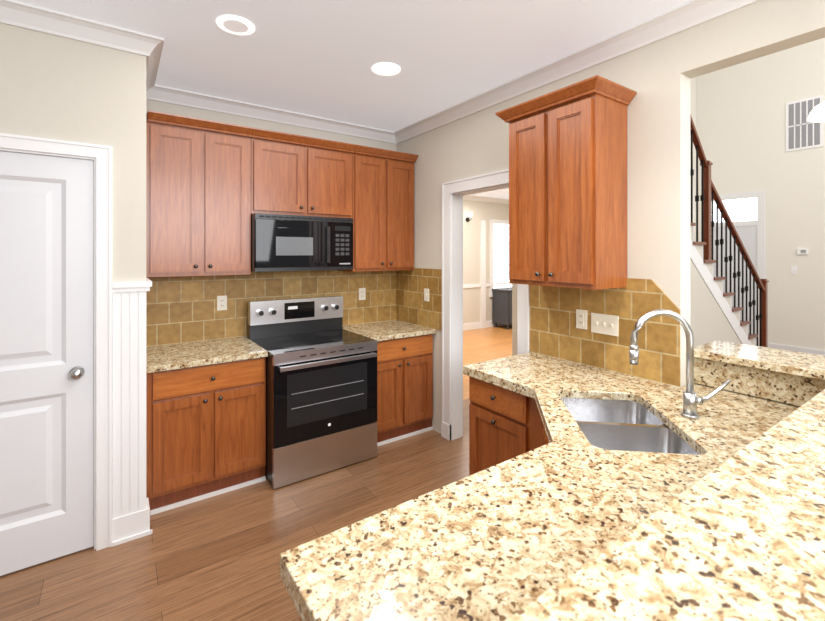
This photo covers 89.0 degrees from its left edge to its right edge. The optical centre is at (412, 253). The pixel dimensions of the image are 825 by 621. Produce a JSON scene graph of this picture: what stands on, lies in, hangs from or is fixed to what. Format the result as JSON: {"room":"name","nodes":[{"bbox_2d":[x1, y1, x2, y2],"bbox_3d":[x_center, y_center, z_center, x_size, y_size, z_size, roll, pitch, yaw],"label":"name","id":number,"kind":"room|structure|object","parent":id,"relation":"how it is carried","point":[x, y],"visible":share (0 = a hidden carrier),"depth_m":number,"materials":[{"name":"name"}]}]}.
{"room":"kitchen","nodes":[
{"label":"kitchen","id":0,"kind":"room"},
{"bbox_2d":[0,23,145,281],"bbox_3d":[-2.784,0.185,1.565,3.025,2.800,0.115,0,0,-35],"label":"wall","id":1,"kind":"structure","parent":0,"point":[58,87],"depth_m":2.23,"materials":[{"name":"paint"}]},
{"bbox_2d":[0,151,93,575],"bbox_3d":[-2.030,0.535,2.017,0.794,2.076,0.109,0,0,-35],"label":"pantry door","id":2,"kind":"structure","parent":1,"relation":"in","point":[46,358],"depth_m":2.15,"materials":[{"name":"white wood"}]},
{"bbox_2d":[0,133,111,550],"bbox_3d":[-2.059,0.500,2.059,0.958,2.170,0.139,0,0,-35],"label":"door frame","id":3,"kind":"structure","parent":1,"relation":"attached to","point":[100,156],"depth_m":2.25,"materials":[{"name":"white wood"}]},
{"bbox_2d":[0,0,163,63],"bbox_3d":[-2.705,-1.169,1.500,3.137,0.092,0.082,0,0,-35],"label":"crown molding","id":4,"kind":"structure","parent":1,"relation":"attached to","point":[12,12],"depth_m":2.18,"materials":[{"name":"white wood"}]},
{"bbox_2d":[112,278,151,546],"bbox_3d":[-1.678,0.870,2.510,0.185,1.430,0.448,0,0,-35],"label":"wainscoting","id":5,"kind":"structure","parent":1,"relation":"attached to","point":[130,512],"depth_m":2.33,"materials":[{"name":"white wood"}]},
{"bbox_2d":[146,60,159,99],"bbox_3d":[-1.675,-1.169,2.689,0.082,0.092,0.660,0,0,-35],"label":"crown molding","id":6,"kind":"structure","parent":1,"relation":"attached to","point":[152,90],"depth_m":2.91,"materials":[{"name":"white wood"}]},
{"bbox_2d":[0,325,511,620],"bbox_3d":[1.191,1.635,3.296,11.820,0.100,9.220,0,0,-35],"label":"floor","id":7,"kind":"structure","parent":0,"point":[215,558],"depth_m":2.28,"materials":[{"name":"brown wood"}]},
{"bbox_2d":[146,357,265,514],"bbox_3d":[-1.477,1.147,2.961,0.712,0.876,0.652,0,0,-35],"label":"base cabinet","id":8,"kind":"object","parent":7,"relation":"on","point":[205,431],"visible":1,"depth_m":2.70,"materials":[{"name":"brown wood"}]},
{"bbox_2d":[146,336,267,372],"bbox_3d":[-1.476,0.690,2.961,0.714,0.038,0.657,0,0,-35],"label":"countertop","id":9,"kind":"structure","parent":8,"relation":"on","point":[159,358],"depth_m":2.85,"materials":[{"name":"stone"}]},
{"bbox_2d":[248,296,377,488],"bbox_3d":[-0.784,0.982,3.300,0.804,1.207,0.725,0,0,-35],"label":"range","id":10,"kind":"object","parent":7,"relation":"on","point":[321,390],"visible":0.98,"depth_m":3.07,"materials":[{"name":"silver metal"}]},
{"bbox_2d":[377,334,432,445],"bbox_3d":[-0.248,1.147,3.824,0.667,0.876,0.652,0,0,-35],"label":"base cabinet","id":11,"kind":"object","parent":7,"relation":"on","point":[404,387],"visible":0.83,"depth_m":3.60,"materials":[{"name":"brown wood"}]},
{"bbox_2d":[343,320,435,340],"bbox_3d":[-0.248,0.690,3.824,0.667,0.038,0.657,0,0,-35],"label":"countertop","id":12,"kind":"structure","parent":11,"relation":"on","point":[387,330],"depth_m":3.73,"materials":[{"name":"stone"}]},
{"bbox_2d":[492,288,511,329],"bbox_3d":[2.256,1.170,9.201,0.990,0.830,0.460,0,0,-35],"label":"sideboard","id":13,"kind":"object","parent":7,"relation":"on","point":[501,305],"visible":0.46,"depth_m":8.90,"materials":[{"name":"grey paint"}]},
{"bbox_2d":[480,396,548,470],"bbox_3d":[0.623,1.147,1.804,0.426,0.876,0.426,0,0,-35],"label":"base cabinet","id":14,"kind":"object","parent":7,"relation":"on","point":[505,424],"depth_m":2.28,"materials":[{"name":"brown wood"}]},
{"bbox_2d":[280,352,798,620],"bbox_3d":[0.474,0.697,1.707,2.143,0.052,1.533,0,0,-35],"label":"countertop","id":15,"kind":"structure","parent":14,"relation":"on","point":[505,540],"depth_m":1.08,"materials":[{"name":"stone"}]},
{"bbox_2d":[561,398,699,454],"bbox_3d":[0.854,0.810,1.736,0.430,0.200,0.680,0,0,7],"label":"sink","id":16,"kind":"object","parent":15,"relation":"in","point":[621,425],"visible":0.23,"depth_m":1.75,"materials":[{"name":"silver metal"}]},
{"bbox_2d":[629,309,730,418],"bbox_3d":[1.101,0.449,1.734,0.339,0.443,0.254,0,0,-35],"label":"faucet","id":17,"kind":"object","parent":15,"relation":"on","point":[691,400],"visible":1,"depth_m":1.72,"materials":[{"name":"grey metal"}]},
{"bbox_2d":[690,222,761,346],"bbox_3d":[2.861,0.225,4.842,4.019,2.979,0.970,0,0,-35],"label":"stairs","id":18,"kind":"structure","parent":7,"relation":"on","point":[714,314],"depth_m":4.51,"materials":[{"name":"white paint"}]},
{"bbox_2d":[690,114,768,347],"bbox_3d":[3.162,-0.746,4.522,3.733,4.277,0.088,0,0,-35],"label":"stair railing","id":19,"kind":"object","parent":18,"relation":"on","point":[709,193],"visible":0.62,"depth_m":4.76,"materials":[{"name":"brown wood"}]},
{"bbox_2d":[146,99,396,337],"bbox_3d":[-1.097,0.185,3.706,2.427,2.800,0.120,0,0,-35],"label":"wall","id":20,"kind":"structure","parent":0,"point":[158,106],"depth_m":3.51,"materials":[{"name":"paint"}]},
{"bbox_2d":[146,110,252,276],"bbox_3d":[-1.566,-0.391,3.064,0.685,1.089,0.382,0,0,-35],"label":"upper cabinet","id":21,"kind":"object","parent":20,"relation":"attached to","point":[198,196],"visible":0.96,"depth_m":2.93,"materials":[{"name":"brown wood"}]},
{"bbox_2d":[217,295,226,310],"bbox_3d":[-1.507,0.388,3.324,0.072,0.115,0.009,0,0,-35],"label":"electrical outlet","id":22,"kind":"object","parent":20,"relation":"attached to","point":[221,302],"visible":1,"depth_m":3.32,"materials":[{"name":"beige plastic"}]},
{"bbox_2d":[146,85,391,142],"bbox_3d":[-1.076,-1.169,3.597,2.105,0.092,0.082,0,0,-35],"label":"crown molding","id":23,"kind":"structure","parent":20,"relation":"attached to","point":[170,95],"depth_m":3.50,"materials":[{"name":"white wood"}]},
{"bbox_2d":[146,270,393,346],"bbox_3d":[-1.058,0.403,3.652,2.197,0.536,0.012,0,0,-35],"label":"backsplash","id":24,"kind":"structure","parent":20,"relation":"attached to","point":[181,309],"depth_m":3.39,"materials":[{"name":"brown tile"}]},
{"bbox_2d":[251,128,355,217],"bbox_3d":[-0.937,-0.620,3.505,0.846,0.630,0.382,0,0,-35],"label":"upper cabinet","id":25,"kind":"object","parent":20,"relation":"attached to","point":[292,174],"visible":0.96,"depth_m":3.36,"materials":[{"name":"brown wood"}]},
{"bbox_2d":[251,213,352,271],"bbox_3d":[-0.935,-0.085,3.469,0.802,0.432,0.446,0,0,-35],"label":"microwave","id":26,"kind":"object","parent":25,"relation":"attached to","point":[280,242],"visible":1,"depth_m":3.27,"materials":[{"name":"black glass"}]},
{"bbox_2d":[359,288,365,299],"bbox_3d":[-0.484,0.385,4.042,0.072,0.115,0.009,0,0,-35],"label":"electrical outlet","id":27,"kind":"object","parent":20,"relation":"attached to","point":[362,293],"visible":1,"depth_m":4.04,"materials":[{"name":"white plastic"}]},
{"bbox_2d":[338,145,417,271],"bbox_3d":[-0.321,-0.391,3.938,0.654,1.089,0.382,0,0,-35],"label":"upper cabinet","id":28,"kind":"object","parent":20,"relation":"attached to","point":[383,205],"visible":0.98,"depth_m":3.80,"materials":[{"name":"brown wood"}]},
{"bbox_2d":[15,0,690,198],"bbox_3d":[0.823,-1.265,3.038,10.920,0.100,9.220,0,0,-35],"label":"ceiling","id":29,"kind":"structure","parent":0,"point":[319,58],"depth_m":2.44,"materials":[{"name":"paint"}]},
{"bbox_2d":[216,15,254,34],"bbox_3d":[-0.937,-1.211,2.229,0.190,0.007,0.190,0,0,-35],"label":"recessed light","id":30,"kind":"object","parent":29,"relation":"in","point":[235,25],"visible":1,"depth_m":2.22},
{"bbox_2d":[372,62,399,75],"bbox_3d":[-0.174,-1.211,2.758,0.190,0.007,0.190,0,0,-35],"label":"recessed light","id":31,"kind":"object","parent":29,"relation":"in","point":[386,69],"visible":1,"depth_m":2.75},
{"bbox_2d":[807,101,824,121],"bbox_3d":[1.591,-0.866,1.561,0.180,0.696,0.180,0,0,-35],"label":"pendant light","id":32,"kind":"object","parent":29,"relation":"hanging from","point":[817,113],"visible":1,"depth_m":1.60,"materials":[{"name":"white metal"}]},
{"bbox_2d":[463,200,508,323],"bbox_3d":[0.454,0.185,8.338,5.431,2.800,0.120,0,0,-35],"label":"wall","id":33,"kind":"structure","parent":0,"point":[484,211],"depth_m":8.88,"materials":[{"name":"paint"}]},
{"bbox_2d":[465,212,471,221],"bbox_3d":[1.178,-0.765,8.691,0.100,0.200,0.133,0,0,-35],"label":"sconce","id":34,"kind":"object","parent":33,"relation":"attached to","point":[467,219],"visible":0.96,"depth_m":8.71,"materials":[{"name":"grey metal"}]},
{"bbox_2d":[480,220,485,327],"bbox_3d":[1.511,0.435,8.983,0.120,2.300,0.040,0,0,-35],"label":"trim","id":35,"kind":"structure","parent":33,"relation":"attached to","point":[483,272],"depth_m":8.96,"materials":[{"name":"white wood"}]},
{"bbox_2d":[463,195,511,330],"bbox_3d":[0.515,0.185,8.258,5.183,2.800,0.082,0,0,-35],"label":"trim","id":36,"kind":"structure","parent":33,"relation":"attached to","point":[472,326],"depth_m":8.82,"materials":[{"name":"white wood"}]},
{"bbox_2d":[489,219,511,296],"bbox_3d":[2.092,0.090,9.391,1.020,1.690,0.040,0,0,-35],"label":"dining window","id":37,"kind":"structure","parent":33,"relation":"in","point":[499,251],"depth_m":9.27,"materials":[{"name":"white glass"}]},
{"bbox_2d":[512,77,695,355],"bbox_3d":[2.611,-1.215,5.943,6.209,5.600,0.120,0,0,-35],"label":"wall","id":38,"kind":"structure","parent":0,"point":[514,286],"depth_m":7.57,"materials":[{"name":"paint"}]},
{"bbox_2d":[397,0,824,433],"bbox_3d":[1.665,-1.215,1.784,0.115,5.600,6.200,0,0,-35],"label":"wall","id":39,"kind":"structure","parent":0,"point":[657,76],"depth_m":2.23,"materials":[{"name":"paint"}]},
{"bbox_2d":[394,268,441,330],"bbox_3d":[0.059,0.403,3.960,0.012,0.536,0.727,0,0,-35],"label":"backsplash","id":40,"kind":"structure","parent":39,"relation":"attached to","point":[410,306],"depth_m":3.95,"materials":[{"name":"brown tile"}]},
{"bbox_2d":[424,288,428,301],"bbox_3d":[0.125,0.375,3.842,0.016,0.115,0.072,0,0,-35],"label":"light switch","id":41,"kind":"object","parent":39,"relation":"attached to","point":[426,294],"visible":1,"depth_m":3.84,"materials":[{"name":"white plastic"}]},
{"bbox_2d":[441,169,528,439],"bbox_3d":[0.586,0.485,3.314,0.159,2.200,0.944,0,0,-35],"label":"door frame","id":42,"kind":"structure","parent":39,"relation":"attached to","point":[454,192],"depth_m":3.59,"materials":[{"name":"white wood"}]},
{"bbox_2d":[495,75,636,289],"bbox_3d":[0.874,-0.351,2.472,0.382,1.071,0.689,0,0,-35],"label":"upper cabinet","id":43,"kind":"object","parent":39,"relation":"attached to","point":[567,186],"visible":1,"depth_m":2.30,"materials":[{"name":"brown wood"}]},
{"bbox_2d":[392,0,760,143],"bbox_3d":[1.585,-1.169,1.728,0.082,0.092,6.200,0,0,-35],"label":"crown molding","id":44,"kind":"structure","parent":39,"relation":"attached to","point":[683,17],"depth_m":2.49,"materials":[{"name":"white wood"}]},
{"bbox_2d":[576,309,586,329],"bbox_3d":[1.030,0.398,2.560,0.009,0.115,0.072,0,0,-35],"label":"outlet","id":45,"kind":"object","parent":39,"relation":"attached to","point":[581,319],"visible":1,"depth_m":2.56,"materials":[{"name":"beige plastic"}]},
{"bbox_2d":[529,278,679,386],"bbox_3d":[1.080,0.403,2.507,0.012,0.536,0.943,0,0,-35],"label":"backsplash","id":46,"kind":"structure","parent":39,"relation":"attached to","point":[553,332],"depth_m":2.41,"materials":[{"name":"brown tile"}]},
{"bbox_2d":[591,313,618,335],"bbox_3d":[1.111,0.408,2.438,0.016,0.115,0.165,0,0,-35],"label":"light switch","id":47,"kind":"object","parent":39,"relation":"attached to","point":[606,324],"visible":1,"depth_m":2.43,"materials":[{"name":"beige plastic"}]},
{"bbox_2d":[694,383,798,406],"bbox_3d":[0.837,1.055,1.295,2.300,1.060,0.752,0,0,-35],"label":"wall","id":48,"kind":"structure","parent":0,"point":[749,395],"depth_m":1.99,"materials":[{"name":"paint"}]},
{"bbox_2d":[506,340,824,620],"bbox_3d":[0.974,0.579,1.256,2.520,0.181,0.971,0,0,-35],"label":"bar","id":49,"kind":"object","parent":48,"relation":"on","point":[739,535],"visible":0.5,"depth_m":0.72,"materials":[{"name":"beige stone"}]},
{"bbox_2d":[696,38,824,350],"bbox_3d":[6.898,-1.215,5.349,0.120,5.600,6.020,0,0,-35],"label":"wall","id":50,"kind":"structure","parent":0,"point":[741,119],"depth_m":6.72,"materials":[{"name":"paint"}]},
{"bbox_2d":[713,191,824,355],"bbox_3d":[6.818,0.275,5.341,0.020,2.620,5.700,0,0,-35],"label":"trim","id":51,"kind":"structure","parent":50,"relation":"attached to","point":[746,211],"depth_m":7.05,"materials":[{"name":"white wood"}]},
{"bbox_2d":[791,266,796,273],"bbox_3d":[5.960,0.250,6.565,0.016,0.120,0.075,0,0,-35],"label":"light switch","id":52,"kind":"object","parent":50,"relation":"attached to","point":[793,269],"visible":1,"depth_m":6.56,"materials":[{"name":"white plastic"}]},
{"bbox_2d":[797,248,807,253],"bbox_3d":[6.016,-0.040,6.477,0.026,0.090,0.120,0,0,-35],"label":"thermostat","id":53,"kind":"object","parent":50,"relation":"attached to","point":[802,251],"visible":0.96,"depth_m":6.47,"materials":[{"name":"white plastic"}]},
{"bbox_2d":[786,95,822,151],"bbox_3d":[6.028,-2.000,6.467,0.016,0.770,0.430,0,0,-35],"label":"air vent","id":54,"kind":"object","parent":50,"relation":"in","point":[802,132],"visible":0.9,"depth_m":6.48,"materials":[{"name":"white plastic"}]}
]}

